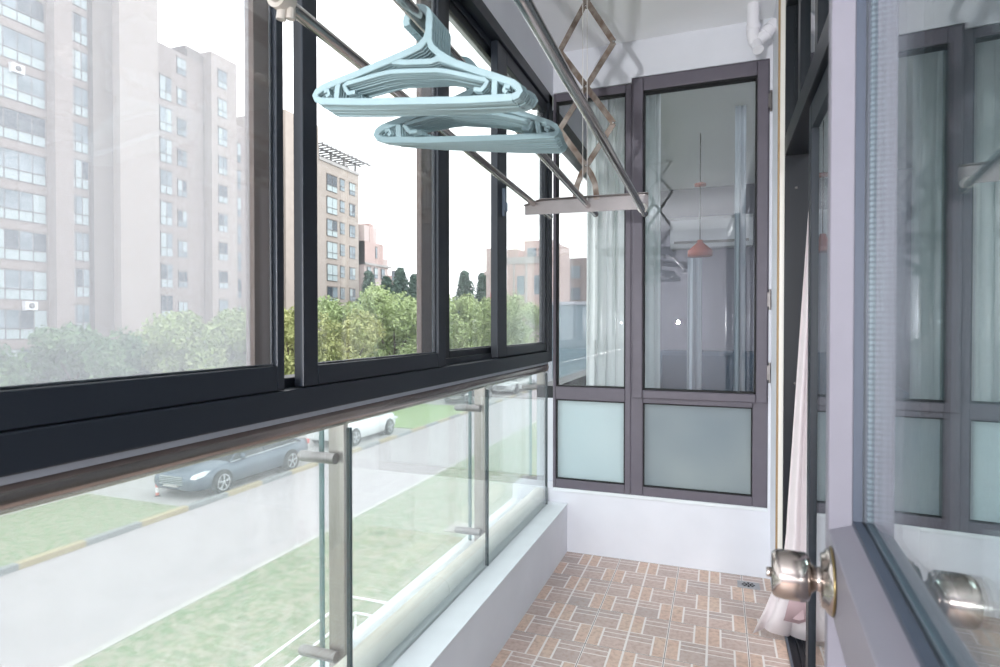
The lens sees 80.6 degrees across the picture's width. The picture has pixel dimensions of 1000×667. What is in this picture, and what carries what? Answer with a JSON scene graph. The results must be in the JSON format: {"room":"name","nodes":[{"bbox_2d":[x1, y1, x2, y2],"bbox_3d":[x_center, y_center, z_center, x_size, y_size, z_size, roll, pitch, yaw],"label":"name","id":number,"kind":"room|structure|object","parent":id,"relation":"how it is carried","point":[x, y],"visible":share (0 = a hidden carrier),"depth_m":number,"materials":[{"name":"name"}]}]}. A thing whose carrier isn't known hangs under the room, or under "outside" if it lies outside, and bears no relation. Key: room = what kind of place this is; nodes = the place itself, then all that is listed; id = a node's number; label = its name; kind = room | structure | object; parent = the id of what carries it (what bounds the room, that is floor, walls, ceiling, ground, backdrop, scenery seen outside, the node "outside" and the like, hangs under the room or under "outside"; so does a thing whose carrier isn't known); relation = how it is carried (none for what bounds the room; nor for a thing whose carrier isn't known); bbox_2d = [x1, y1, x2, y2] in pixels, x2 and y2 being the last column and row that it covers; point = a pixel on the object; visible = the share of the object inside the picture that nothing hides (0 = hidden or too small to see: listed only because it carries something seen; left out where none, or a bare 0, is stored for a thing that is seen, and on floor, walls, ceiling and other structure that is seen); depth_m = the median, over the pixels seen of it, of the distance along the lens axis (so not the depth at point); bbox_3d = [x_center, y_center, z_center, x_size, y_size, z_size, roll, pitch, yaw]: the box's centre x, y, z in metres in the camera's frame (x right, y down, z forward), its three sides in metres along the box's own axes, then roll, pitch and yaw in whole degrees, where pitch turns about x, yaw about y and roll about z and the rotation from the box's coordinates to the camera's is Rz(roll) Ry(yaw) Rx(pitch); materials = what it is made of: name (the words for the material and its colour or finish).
{"room":"enclosed balcony","nodes":[
{"label":"enclosed balcony","id":0,"kind":"room"},
{"bbox_2d":[390,506,566,666],"bbox_3d":[-0.587,1.255,1.139,0.320,0.562,4.900,0,1,20],"label":"wall","id":1,"kind":"structure","parent":0,"point":[478,644],"depth_m":2.33,"materials":[{"name":"white paint"}]},
{"bbox_2d":[310,498,567,666],"bbox_3d":[-0.606,0.971,1.079,0.323,0.006,4.780,0,1,20],"label":"ledge","id":2,"kind":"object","parent":1,"relation":"on","point":[433,642],"depth_m":2.16,"materials":[{"name":"white paint"}]},
{"bbox_2d":[334,487,544,666],"bbox_3d":[-0.590,0.928,1.115,0.083,0.083,4.660,0,1,20],"label":"pipe","id":3,"kind":"object","parent":2,"relation":"on","point":[384,639],"visible":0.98,"depth_m":2.02,"materials":[{"name":"beige plastic"}]},
{"bbox_2d":[449,0,553,105],"bbox_3d":[-0.602,-1.398,1.111,0.188,0.243,4.900,0,1,20],"label":"wall","id":4,"kind":"structure","parent":0,"point":[507,13],"depth_m":2.74,"materials":[{"name":"white paint"}]},
{"bbox_2d":[0,0,551,666],"bbox_3d":[-0.595,-0.121,1.210,0.256,2.312,4.960,0,1,20],"label":"window","id":5,"kind":"structure","parent":4,"relation":"in","point":[49,428],"depth_m":1.33,"materials":[{"name":"grey metal"}]},
{"bbox_2d":[490,551,790,666],"bbox_3d":[-0.260,1.310,0.050,1.050,0.120,6.483,0,1,20],"label":"floor","id":6,"kind":"structure","parent":0,"point":[592,610],"depth_m":2.50,"materials":[{"name":"tile"}]},
{"bbox_2d":[737,580,759,589],"bbox_3d":[1.196,1.212,2.841,0.100,0.005,0.076,0,1,20],"label":"floor drain","id":7,"kind":"object","parent":6,"relation":"on","point":[742,584],"visible":1,"depth_m":2.83,"materials":[{"name":"silver metal"}]},
{"bbox_2d":[513,18,772,578],"bbox_3d":[0.793,-0.168,3.173,1.485,2.755,0.140,0,1,20],"label":"wall","id":8,"kind":"structure","parent":0,"point":[717,539],"depth_m":3.06,"materials":[{"name":"white paint"}]},
{"bbox_2d":[553,487,767,511],"bbox_3d":[0.815,0.870,3.116,1.094,0.018,0.036,0,1,20],"label":"trim","id":9,"kind":"structure","parent":8,"relation":"attached to","point":[731,506],"depth_m":3.08,"materials":[{"name":"white paint"}]},
{"bbox_2d":[553,59,771,507],"bbox_3d":[0.821,-0.243,3.114,1.108,2.217,0.079,0,1,20],"label":"window","id":10,"kind":"structure","parent":8,"relation":"in","point":[711,446],"depth_m":3.10,"materials":[{"name":"grey metal"}]},
{"bbox_2d":[533,0,775,51],"bbox_3d":[-0.369,-1.564,0.107,1.540,0.115,6.583,0,1,20],"label":"ceiling","id":11,"kind":"structure","parent":0,"point":[627,20],"depth_m":2.87,"materials":[{"name":"white paint"}]},
{"bbox_2d":[267,0,647,219],"bbox_3d":[0.071,-0.995,1.674,0.513,1.062,2.114,0,1,20],"label":"drying rack","id":12,"kind":"object","parent":11,"relation":"attached to","point":[289,10],"visible":0.94,"depth_m":1.96,"materials":[{"name":"silver metal"}]},
{"bbox_2d":[312,4,523,105],"bbox_3d":[-0.158,-0.498,1.069,0.411,0.192,0.008,0,1,15],"label":"clothes hanger","id":13,"kind":"object","parent":12,"relation":"hanging from","point":[481,75],"visible":0.96,"depth_m":1.06,"materials":[{"name":"green plastic"}]},
{"bbox_2d":[320,12,524,107],"bbox_3d":[-0.155,-0.498,1.077,0.411,0.192,0.011,0,1,15],"label":"clothes hanger","id":14,"kind":"object","parent":12,"relation":"hanging from","point":[434,23],"visible":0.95,"depth_m":1.07,"materials":[{"name":"green plastic"}]},
{"bbox_2d":[319,14,526,108],"bbox_3d":[-0.152,-0.498,1.084,0.412,0.191,0.014,0,1,15],"label":"clothes hanger","id":15,"kind":"object","parent":12,"relation":"hanging from","point":[426,52],"visible":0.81,"depth_m":1.08,"materials":[{"name":"green plastic"}]},
{"bbox_2d":[322,18,528,110],"bbox_3d":[-0.147,-0.499,1.091,0.412,0.189,0.016,0,1,15],"label":"clothes hanger","id":16,"kind":"object","parent":12,"relation":"hanging from","point":[439,26],"visible":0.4,"depth_m":1.09,"materials":[{"name":"green plastic"}]},
{"bbox_2d":[331,21,532,112],"bbox_3d":[-0.141,-0.498,1.105,0.412,0.189,0.022,0,1,13],"label":"clothes hanger","id":17,"kind":"object","parent":12,"relation":"hanging from","point":[443,32],"visible":0.23,"depth_m":1.10,"materials":[{"name":"green plastic"}]},
{"bbox_2d":[330,25,534,113],"bbox_3d":[-0.137,-0.499,1.113,0.412,0.188,0.025,0,1,12],"label":"clothes hanger","id":18,"kind":"object","parent":12,"relation":"hanging from","point":[445,37],"visible":0.23,"depth_m":1.11,"materials":[{"name":"green plastic"}]},
{"bbox_2d":[336,27,534,114],"bbox_3d":[-0.135,-0.498,1.120,0.412,0.188,0.028,0,1,13],"label":"clothes hanger","id":19,"kind":"object","parent":12,"relation":"hanging from","point":[447,45],"visible":0.16,"depth_m":1.11,"materials":[{"name":"green plastic"}]},
{"bbox_2d":[333,31,537,116],"bbox_3d":[-0.130,-0.499,1.127,0.412,0.184,0.031,0,1,12],"label":"clothes hanger","id":20,"kind":"object","parent":12,"relation":"hanging from","point":[449,47],"visible":0.13,"depth_m":1.13,"materials":[{"name":"green plastic"}]},
{"bbox_2d":[348,20,529,110],"bbox_3d":[-0.145,-0.498,1.099,0.412,0.191,0.019,0,1,14],"label":"clothes hanger","id":21,"kind":"object","parent":12,"relation":"hanging from","point":[441,28],"visible":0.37,"depth_m":1.09,"materials":[{"name":"green plastic"}]},
{"bbox_2d":[373,56,559,143],"bbox_3d":[-0.062,-0.489,1.258,0.410,0.198,0.008,0,1,-17],"label":"clothes hanger","id":22,"kind":"object","parent":12,"relation":"hanging from","point":[526,117],"visible":0.59,"depth_m":1.25,"materials":[{"name":"green plastic"}]},
{"bbox_2d":[380,65,560,144],"bbox_3d":[-0.059,-0.489,1.267,0.410,0.197,0.010,0,1,-17],"label":"clothes hanger","id":23,"kind":"object","parent":12,"relation":"hanging from","point":[532,128],"visible":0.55,"depth_m":1.27,"materials":[{"name":"green plastic"}]},
{"bbox_2d":[382,66,562,145],"bbox_3d":[-0.055,-0.489,1.276,0.410,0.197,0.014,0,1,-18],"label":"clothes hanger","id":24,"kind":"object","parent":12,"relation":"hanging from","point":[438,120],"visible":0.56,"depth_m":1.26,"materials":[{"name":"green plastic"}]},
{"bbox_2d":[385,119,562,145],"bbox_3d":[-0.052,-0.489,1.285,0.411,0.195,0.016,0,1,-18],"label":"clothes hanger","id":25,"kind":"object","parent":12,"relation":"hanging from","point":[560,140],"visible":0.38,"depth_m":1.30,"materials":[{"name":"green plastic"}]},
{"bbox_2d":[393,120,563,147],"bbox_3d":[-0.049,-0.490,1.293,0.411,0.194,0.019,0,1,-19],"label":"clothes hanger","id":26,"kind":"object","parent":12,"relation":"hanging from","point":[409,135],"visible":0.23,"depth_m":1.29,"materials":[{"name":"green plastic"}]},
{"bbox_2d":[401,88,565,151],"bbox_3d":[-0.039,-0.490,1.320,0.412,0.191,0.028,0,1,-22],"label":"clothes hanger","id":27,"kind":"object","parent":12,"relation":"hanging from","point":[466,88],"visible":0.19,"depth_m":1.31,"materials":[{"name":"green plastic"}]},
{"bbox_2d":[402,123,565,150],"bbox_3d":[-0.043,-0.490,1.311,0.412,0.191,0.025,0,1,-21],"label":"clothes hanger","id":28,"kind":"object","parent":12,"relation":"hanging from","point":[421,130],"visible":0.15,"depth_m":1.31,"materials":[{"name":"green plastic"}]},
{"bbox_2d":[405,125,566,153],"bbox_3d":[-0.035,-0.490,1.328,0.412,0.189,0.031,0,1,-22],"label":"clothes hanger","id":29,"kind":"object","parent":12,"relation":"hanging from","point":[564,150],"visible":0.19,"depth_m":1.33,"materials":[{"name":"green plastic"}]},
{"bbox_2d":[411,121,564,148],"bbox_3d":[-0.046,-0.490,1.302,0.411,0.192,0.022,0,1,-19],"label":"clothes hanger","id":30,"kind":"object","parent":12,"relation":"hanging from","point":[561,145],"visible":0.23,"depth_m":1.30,"materials":[{"name":"green plastic"}]},
{"bbox_2d":[746,1,776,54],"bbox_3d":[1.223,-1.419,2.739,0.147,0.242,0.096,0,1,20],"label":"pipe","id":31,"kind":"object","parent":11,"relation":"attached to","point":[757,36],"visible":0.94,"depth_m":2.73,"materials":[{"name":"white plastic"}]},
{"bbox_2d":[660,184,754,350],"bbox_3d":[1.831,-0.162,4.876,2.050,2.900,3.780,0,1,20],"label":"wall","id":32,"kind":"structure","parent":0,"point":[717,269],"depth_m":6.60,"materials":[{"name":"grey paint"}]},
{"bbox_2d":[537,104,586,480],"bbox_3d":[0.910,-0.166,5.169,0.120,2.900,3.670,0,1,20],"label":"window","id":33,"kind":"structure","parent":32,"relation":"in","point":[573,128],"depth_m":3.53,"materials":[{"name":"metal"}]},
{"bbox_2d":[687,258,701,389],"bbox_3d":[1.352,0.328,4.107,0.100,1.700,0.042,0,1,0],"label":"curtain","id":34,"kind":"object","parent":32,"relation":"hanging from","point":[694,275],"visible":0.47,"depth_m":4.10,"materials":[{"name":"white fabric"}]},
{"bbox_2d":[670,214,752,249],"bbox_3d":[2.308,-1.107,6.457,0.840,0.330,0.240,0,1,20],"label":"air conditioner","id":35,"kind":"object","parent":32,"relation":"attached to","point":[716,231],"visible":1,"depth_m":6.38,"materials":[{"name":"white plastic"}]},
{"bbox_2d":[661,81,754,190],"bbox_3d":[1.833,-1.662,4.862,2.050,0.100,3.770,0,1,20],"label":"ceiling","id":36,"kind":"structure","parent":0,"point":[710,112],"depth_m":4.80,"materials":[{"name":"white paint"}]},
{"bbox_2d":[586,95,653,387],"bbox_3d":[0.720,-0.135,3.507,0.440,2.640,0.062,0,1,-14],"label":"curtain","id":37,"kind":"object","parent":36,"relation":"hanging from","point":[605,232],"visible":0.37,"depth_m":3.48,"materials":[{"name":"white fabric"}]},
{"bbox_2d":[653,94,660,387],"bbox_3d":[0.960,-0.157,3.668,0.073,2.680,0.051,0,1,20],"label":"curtain","id":38,"kind":"object","parent":36,"relation":"hanging from","point":[656,98],"visible":0.3,"depth_m":3.66,"materials":[{"name":"white fabric"}]},
{"bbox_2d":[688,133,712,257],"bbox_3d":[1.603,-1.110,4.724,0.189,0.980,0.189,0,1,20],"label":"pendant lamp","id":39,"kind":"object","parent":36,"relation":"hanging from","point":[700,249],"visible":1,"depth_m":4.69,"materials":[{"name":"brown"}]},
{"bbox_2d":[734,105,745,390],"bbox_3d":[1.585,-0.160,3.903,0.068,2.680,0.042,0,1,0],"label":"curtain","id":40,"kind":"object","parent":36,"relation":"hanging from","point":[740,111],"visible":0.69,"depth_m":3.89,"materials":[{"name":"white fabric"}]},
{"bbox_2d":[770,0,777,581],"bbox_3d":[1.348,-0.163,2.742,0.135,2.755,0.283,0,1,20],"label":"wall","id":41,"kind":"structure","parent":0,"point":[775,36],"depth_m":2.76,"materials":[{"name":"white paint"}]},
{"bbox_2d":[775,0,780,548],"bbox_3d":[1.236,-0.161,2.625,0.008,2.755,0.015,0,1,20],"label":"trim","id":42,"kind":"structure","parent":41,"relation":"attached to","point":[779,1],"depth_m":2.62,"materials":[{"name":"brown"}]},
{"bbox_2d":[777,0,785,548],"bbox_3d":[1.247,-0.133,2.612,0.022,2.700,0.032,0,1,20],"label":"trim","id":43,"kind":"structure","parent":41,"relation":"attached to","point":[783,2],"depth_m":2.60,"materials":[{"name":"white plastic"}]},
{"bbox_2d":[818,592,999,666],"bbox_3d":[2.433,1.305,0.023,3.840,0.090,8.300,0,1,20],"label":"floor","id":44,"kind":"structure","parent":0,"point":[984,644],"depth_m":2.39,"materials":[{"name":"beige tile"}]},
{"bbox_2d":[819,0,999,601],"bbox_3d":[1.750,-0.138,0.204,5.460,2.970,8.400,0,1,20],"label":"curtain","id":45,"kind":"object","parent":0,"point":[974,545],"depth_m":2.71,"materials":[{"name":"white fabric"}]},
{"bbox_2d":[766,0,988,666],"bbox_3d":[0.232,0.112,0.265,0.192,2.230,0.913,0,1,23],"label":"door","id":46,"kind":"structure","parent":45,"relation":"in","point":[880,611],"depth_m":0.64,"materials":[{"name":"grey metal"}]},
{"bbox_3d":[1.833,1.238,4.899,2.050,0.100,3.770,0,1,20],"label":"floor","id":47,"kind":"structure","parent":0,"visible":0},
{"bbox_2d":[660,350,753,391],"bbox_3d":[2.210,0.680,6.271,1.240,0.980,0.680,0,1,20],"label":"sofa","id":48,"kind":"object","parent":47,"relation":"on","point":[717,366],"visible":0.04,"depth_m":6.34,"materials":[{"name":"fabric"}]},
{"bbox_3d":[0.530,-1.484,0.478,0.110,0.055,4.500,0,1,20],"label":"wall","id":49,"kind":"structure","parent":0,"visible":0},
{"bbox_2d":[782,0,954,666],"bbox_3d":[0.538,-0.104,0.546,0.120,2.705,4.400,0,1,20],"label":"door","id":50,"kind":"structure","parent":49,"relation":"in","point":[924,29],"depth_m":0.99,"materials":[{"name":"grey metal"}]},
{"bbox_2d":[753,211,808,640],"bbox_3d":[1.134,-0.098,2.327,0.248,2.604,0.074,0,1,8],"label":"curtain","id":51,"kind":"object","parent":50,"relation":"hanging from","point":[782,617],"visible":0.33,"depth_m":2.33,"materials":[{"name":"white fabric"}]},
{"label":"outside","id":52,"kind":"structure","parent":0,"visible":0},
{"bbox_2d":[0,401,431,516],"bbox_3d":[-8.809,4.556,27.842,1.400,0.100,66.000,0,1,20],"label":"footpath","id":53,"kind":"structure","parent":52,"point":[431,401],"depth_m":16.20,"materials":[{"name":"concrete"}]},
{"bbox_2d":[487,302,538,344],"bbox_3d":[1.040,0.628,53.778,5.842,7.180,5.738,0,1,24],"label":"tree","id":54,"kind":"object","parent":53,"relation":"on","point":[534,319],"visible":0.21,"depth_m":52.07,"materials":[{"name":"green plant"}]},
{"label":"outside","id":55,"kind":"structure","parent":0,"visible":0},
{"bbox_3d":[-14.641,3.480,133.418,200.000,0.440,280.000,0,1,20],"label":"ground","id":56,"kind":"structure","parent":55,"visible":0},
{"bbox_2d":[0,341,39,386],"bbox_3d":[-25.265,2.122,26.139,6.255,4.902,7.328,1,1,44],"label":"tree","id":57,"kind":"object","parent":56,"relation":"on","point":[9,376],"visible":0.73,"depth_m":26.83,"materials":[{"name":"green plant"}]},
{"bbox_2d":[12,320,147,383],"bbox_3d":[-21.744,1.906,30.859,5.797,5.213,5.435,0,1,-1],"label":"bush","id":58,"kind":"object","parent":56,"relation":"on","point":[60,355],"visible":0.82,"depth_m":29.80,"materials":[{"name":"green plant"}]},
{"bbox_2d":[0,494,178,566],"bbox_3d":[-13.919,4.812,6.144,3.670,0.140,21.750,0,1,20],"label":"lawn","id":59,"kind":"structure","parent":56,"relation":"on","point":[27,533],"depth_m":14.47,"materials":[{"name":"green plant"}]},
{"bbox_2d":[0,0,188,383],"bbox_3d":[-38.398,-20.448,40.922,20.400,49.650,26.600,0,1,20],"label":"apartment block","id":60,"kind":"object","parent":56,"relation":"on","point":[79,110],"visible":0.88,"depth_m":45.51,"materials":[{"name":"grey concrete"}]},
{"bbox_2d":[129,353,167,374],"bbox_3d":[-22.422,2.500,35.883,4.117,3.900,3.791,0,1,17],"label":"tree","id":61,"kind":"object","parent":56,"relation":"on","point":[138,366],"visible":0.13,"depth_m":35.39,"materials":[{"name":"green plant"}]},
{"bbox_2d":[130,310,245,373],"bbox_3d":[-19.027,1.485,36.463,6.301,5.910,6.624,0,1,20],"label":"bush","id":62,"kind":"object","parent":56,"relation":"on","point":[166,339],"visible":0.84,"depth_m":34.93,"materials":[{"name":"green plant"}]},
{"bbox_2d":[158,42,245,365],"bbox_3d":[-32.827,-12.204,61.092,12.930,32.650,14.900,0,1,20],"label":"apartment block","id":63,"kind":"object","parent":56,"relation":"on","point":[202,143],"visible":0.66,"depth_m":56.55,"materials":[{"name":"grey concrete"}]},
{"bbox_2d":[211,306,293,366],"bbox_3d":[-16.018,1.012,39.715,6.212,6.772,5.730,0,1,-24],"label":"tree","id":64,"kind":"object","parent":56,"relation":"on","point":[238,316],"visible":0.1,"depth_m":38.74,"materials":[{"name":"green plant"}]},
{"bbox_2d":[0,390,532,575],"bbox_3d":[-4.438,4.531,26.225,0.180,0.190,66.000,0,1,20],"label":"kerb","id":65,"kind":"object","parent":56,"relation":"on","point":[56,552],"visible":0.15,"depth_m":15.31,"materials":[{"name":"grey concrete"}]},
{"bbox_2d":[61,420,536,666],"bbox_3d":[-0.190,4.596,24.654,0.140,0.100,66.000,0,1,20],"label":"kerb","id":66,"kind":"object","parent":56,"relation":"on","point":[72,663],"visible":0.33,"depth_m":11.09,"materials":[{"name":"concrete"}]},
{"bbox_2d":[237,109,370,334],"bbox_3d":[-26.945,-10.911,77.327,12.710,29.650,16.600,0,1,20],"label":"apartment block","id":67,"kind":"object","parent":56,"relation":"on","point":[337,184],"visible":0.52,"depth_m":75.27,"materials":[{"name":"grey concrete"}]},
{"bbox_2d":[73,422,536,666],"bbox_3d":[3.318,4.618,23.356,7.340,0.090,66.000,0,1,20],"label":"lawn","id":68,"kind":"structure","parent":56,"relation":"on","point":[245,621],"depth_m":11.12,"materials":[{"name":"green plant"}]},
{"bbox_2d":[255,596,386,666],"bbox_3d":[-1.648,4.621,6.240,4.180,0.340,6.450,0,1,20],"label":"fence","id":69,"kind":"object","parent":68,"relation":"on","point":[355,614],"visible":0.25,"depth_m":8.72,"materials":[{"name":"white plastic"}]},
{"bbox_2d":[443,521,473,533],"bbox_3d":[-0.806,4.680,14.167,0.900,0.020,0.700,0,1,20],"label":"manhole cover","id":70,"kind":"object","parent":68,"relation":"on","point":[452,526],"visible":0.43,"depth_m":14.27,"materials":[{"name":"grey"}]},
{"bbox_2d":[284,306,330,374],"bbox_3d":[-12.682,1.289,36.469,5.666,6.302,5.716,0,1,-18],"label":"tree","id":71,"kind":"object","parent":56,"relation":"on","point":[289,354],"visible":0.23,"depth_m":35.03,"materials":[{"name":"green plant"}]},
{"bbox_2d":[318,307,386,361],"bbox_3d":[-9.309,1.442,36.532,4.820,5.993,5.065,0,1,20],"label":"tree","id":72,"kind":"object","parent":56,"relation":"on","point":[361,329],"visible":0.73,"depth_m":35.53,"materials":[{"name":"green plant"}]},
{"bbox_2d":[318,284,401,357],"bbox_3d":[-11.971,0.147,48.553,8.561,8.274,8.142,0,1,20],"label":"tree","id":73,"kind":"object","parent":56,"relation":"on","point":[335,312],"visible":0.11,"depth_m":46.20,"materials":[{"name":"green plant"}]},
{"bbox_2d":[355,270,375,304],"bbox_3d":[-17.515,-2.283,78.188,5.995,12.378,6.489,0,1,-6],"label":"conifer","id":74,"kind":"object","parent":56,"relation":"on","point":[368,278],"visible":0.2,"depth_m":77.84,"materials":[{"name":"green plant"}]},
{"bbox_2d":[359,223,394,296],"bbox_3d":[-21.913,-5.957,88.804,10.230,19.450,9.500,0,1,20],"label":"apartment block","id":75,"kind":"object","parent":56,"relation":"on","point":[371,259],"visible":0.18,"depth_m":84.09,"materials":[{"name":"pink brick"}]},
{"bbox_2d":[359,282,416,357],"bbox_3d":[-7.585,0.298,43.847,5.918,8.093,6.392,0,1,-6],"label":"tree","id":76,"kind":"object","parent":56,"relation":"on","point":[404,312],"visible":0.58,"depth_m":42.22,"materials":[{"name":"green plant"}]},
{"bbox_2d":[380,275,399,338],"bbox_3d":[-15.698,-1.992,79.819,6.562,11.754,7.070,1,1,44],"label":"conifer","id":77,"kind":"object","parent":56,"relation":"on","point":[387,281],"visible":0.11,"depth_m":79.19,"materials":[{"name":"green plant"}]},
{"bbox_2d":[391,267,409,341],"bbox_3d":[-13.865,-2.583,80.012,7.157,12.931,7.952,0,1,20],"label":"conifer","id":78,"kind":"object","parent":56,"relation":"on","point":[400,284],"visible":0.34,"depth_m":79.48,"materials":[{"name":"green plant"}]},
{"bbox_2d":[401,273,416,337],"bbox_3d":[-11.979,-2.154,80.425,6.797,12.121,7.089,1,1,40],"label":"conifer","id":79,"kind":"object","parent":56,"relation":"on","point":[413,278],"visible":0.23,"depth_m":79.77,"materials":[{"name":"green plant"}]},
{"bbox_2d":[392,404,462,428],"bbox_3d":[-4.412,4.481,32.132,3.870,0.140,7.900,0,1,20],"label":"lawn","id":80,"kind":"structure","parent":56,"relation":"on","point":[412,417],"depth_m":32.13,"materials":[{"name":"green plant"}]},
{"bbox_2d":[413,294,482,348],"bbox_3d":[-4.015,0.574,45.662,5.482,7.496,5.430,1,1,42],"label":"tree","id":81,"kind":"object","parent":56,"relation":"on","point":[469,311],"visible":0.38,"depth_m":44.56,"materials":[{"name":"green plant"}]},
{"bbox_2d":[453,270,477,315],"bbox_3d":[-5.297,-2.524,82.072,6.988,12.760,7.809,0,1,20],"label":"conifer","id":82,"kind":"object","parent":56,"relation":"on","point":[464,284],"visible":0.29,"depth_m":81.66,"materials":[{"name":"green plant"}]},
{"bbox_2d":[475,272,485,317],"bbox_3d":[-2.800,-2.422,83.354,6.916,12.577,7.492,0,1,20],"label":"conifer","id":83,"kind":"object","parent":56,"relation":"on","point":[481,284],"visible":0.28,"depth_m":82.78,"materials":[{"name":"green plant"}]},
{"bbox_2d":[484,248,490,309],"bbox_3d":[-0.576,-2.783,67.302,1.800,13.650,2.300,0,1,20],"label":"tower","id":84,"kind":"structure","parent":56,"relation":"on","point":[487,272],"depth_m":66.50,"materials":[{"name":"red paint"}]},
{"bbox_2d":[459,290,533,347],"bbox_3d":[-0.700,0.286,50.928,6.883,7.936,6.952,0,1,20],"label":"tree","id":85,"kind":"object","parent":56,"relation":"on","point":[513,311],"visible":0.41,"depth_m":49.76,"materials":[{"name":"green plant"}]},
{"bbox_2d":[460,240,569,344],"bbox_3d":[3.403,-3.067,66.093,13.500,14.250,13.600,0,1,20],"label":"brick building","id":86,"kind":"structure","parent":56,"relation":"on","point":[522,266],"depth_m":63.29,"materials":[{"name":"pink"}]},
{"bbox_2d":[570,258,586,301],"bbox_3d":[17.421,-2.929,78.770,20.000,13.650,10.100,0,1,20],"label":"apartment block","id":87,"kind":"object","parent":56,"relation":"on","point":[578,266],"visible":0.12,"depth_m":76.08,"materials":[{"name":"brick"}]},
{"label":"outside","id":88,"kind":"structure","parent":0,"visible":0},
{"bbox_2d":[83,384,536,506],"bbox_3d":[-2.564,4.432,37.126,3.870,0.110,44.250,0,1,20],"label":"bay","id":89,"kind":"object","parent":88,"point":[143,489],"visible":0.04,"depth_m":17.83,"materials":[{"name":"grey concrete"}]},
{"bbox_2d":[154,484,160,496],"bbox_3d":[-9.784,4.346,16.844,0.199,0.680,0.199,0,1,20],"label":"traffic cone","id":90,"kind":"object","parent":89,"relation":"on","point":[156,487],"visible":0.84,"depth_m":16.81,"materials":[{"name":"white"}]},
{"bbox_2d":[154,437,308,493],"bbox_3d":[-8.366,3.893,18.798,2.224,1.495,4.960,0,1,20],"label":"car","id":91,"kind":"object","parent":89,"relation":"on","point":[218,475],"visible":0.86,"depth_m":17.48,"materials":[{"name":"grey metal"}]},
{"bbox_2d":[159,475,182,485],"bbox_3d":[-9.209,4.110,16.521,0.840,0.220,0.060,0,1,20],"label":"grille","id":92,"kind":"object","parent":91,"relation":"attached to","point":[164,480],"depth_m":16.51,"materials":[{"name":"grey metal"}]},
{"bbox_2d":[240,453,245,458],"bbox_3d":[-7.690,3.675,17.681,0.184,0.183,0.143,0,1,20],"label":"mirror","id":93,"kind":"object","parent":91,"relation":"attached to","point":[242,456],"depth_m":17.63,"materials":[{"name":"grey metal"}]},
{"bbox_2d":[305,412,397,445],"bbox_3d":[-6.277,3.694,25.450,2.224,1.725,4.610,0,1,20],"label":"car","id":94,"kind":"object","parent":89,"relation":"on","point":[386,422],"visible":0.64,"depth_m":24.78,"materials":[{"name":"white paint"}]},
{"bbox_2d":[444,386,492,403],"bbox_3d":[-2.025,3.529,38.387,2.224,1.725,4.610,0,1,20],"label":"car","id":95,"kind":"object","parent":89,"relation":"on","point":[461,397],"visible":0.31,"depth_m":36.37,"materials":[{"name":"grey paint"}]},
{"bbox_2d":[492,376,528,393],"bbox_3d":[0.868,3.574,43.902,2.224,1.495,4.960,0,1,20],"label":"car","id":96,"kind":"object","parent":89,"relation":"on","point":[514,385],"visible":0.58,"depth_m":41.90,"materials":[{"name":"white paint"}]},
{"bbox_2d":[532,323,538,332],"bbox_3d":[5.118,1.175,55.236,4.808,6.051,5.092,0,1,-25],"label":"tree","id":97,"kind":"object","parent":89,"relation":"on","point":[535,327],"visible":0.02,"depth_m":55.67,"materials":[{"name":"green plant"}]},
{"bbox_2d":[532,371,547,383],"bbox_3d":[3.031,3.395,48.884,2.224,1.725,4.610,0,1,20],"label":"car","id":98,"kind":"object","parent":89,"relation":"on","point":[534,377],"visible":0.06,"depth_m":46.67,"materials":[{"name":"silver metal"}]},
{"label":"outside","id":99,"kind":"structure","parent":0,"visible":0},
{"bbox_2d":[548,301,586,381],"bbox_3d":[1.130,0.675,7.460,1.050,2.160,0.080,0,1,20],"label":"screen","id":100,"kind":"object","parent":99,"point":[572,315],"visible":0.02,"depth_m":7.51,"materials":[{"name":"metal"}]},
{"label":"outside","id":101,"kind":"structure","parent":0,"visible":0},
{"bbox_2d":[0,390,536,666],"bbox_3d":[-2.304,4.606,25.436,4.370,0.060,66.000,0,1,20],"label":"road","id":102,"kind":"structure","parent":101,"point":[56,611],"depth_m":12.65,"materials":[{"name":"grey asphalt"}]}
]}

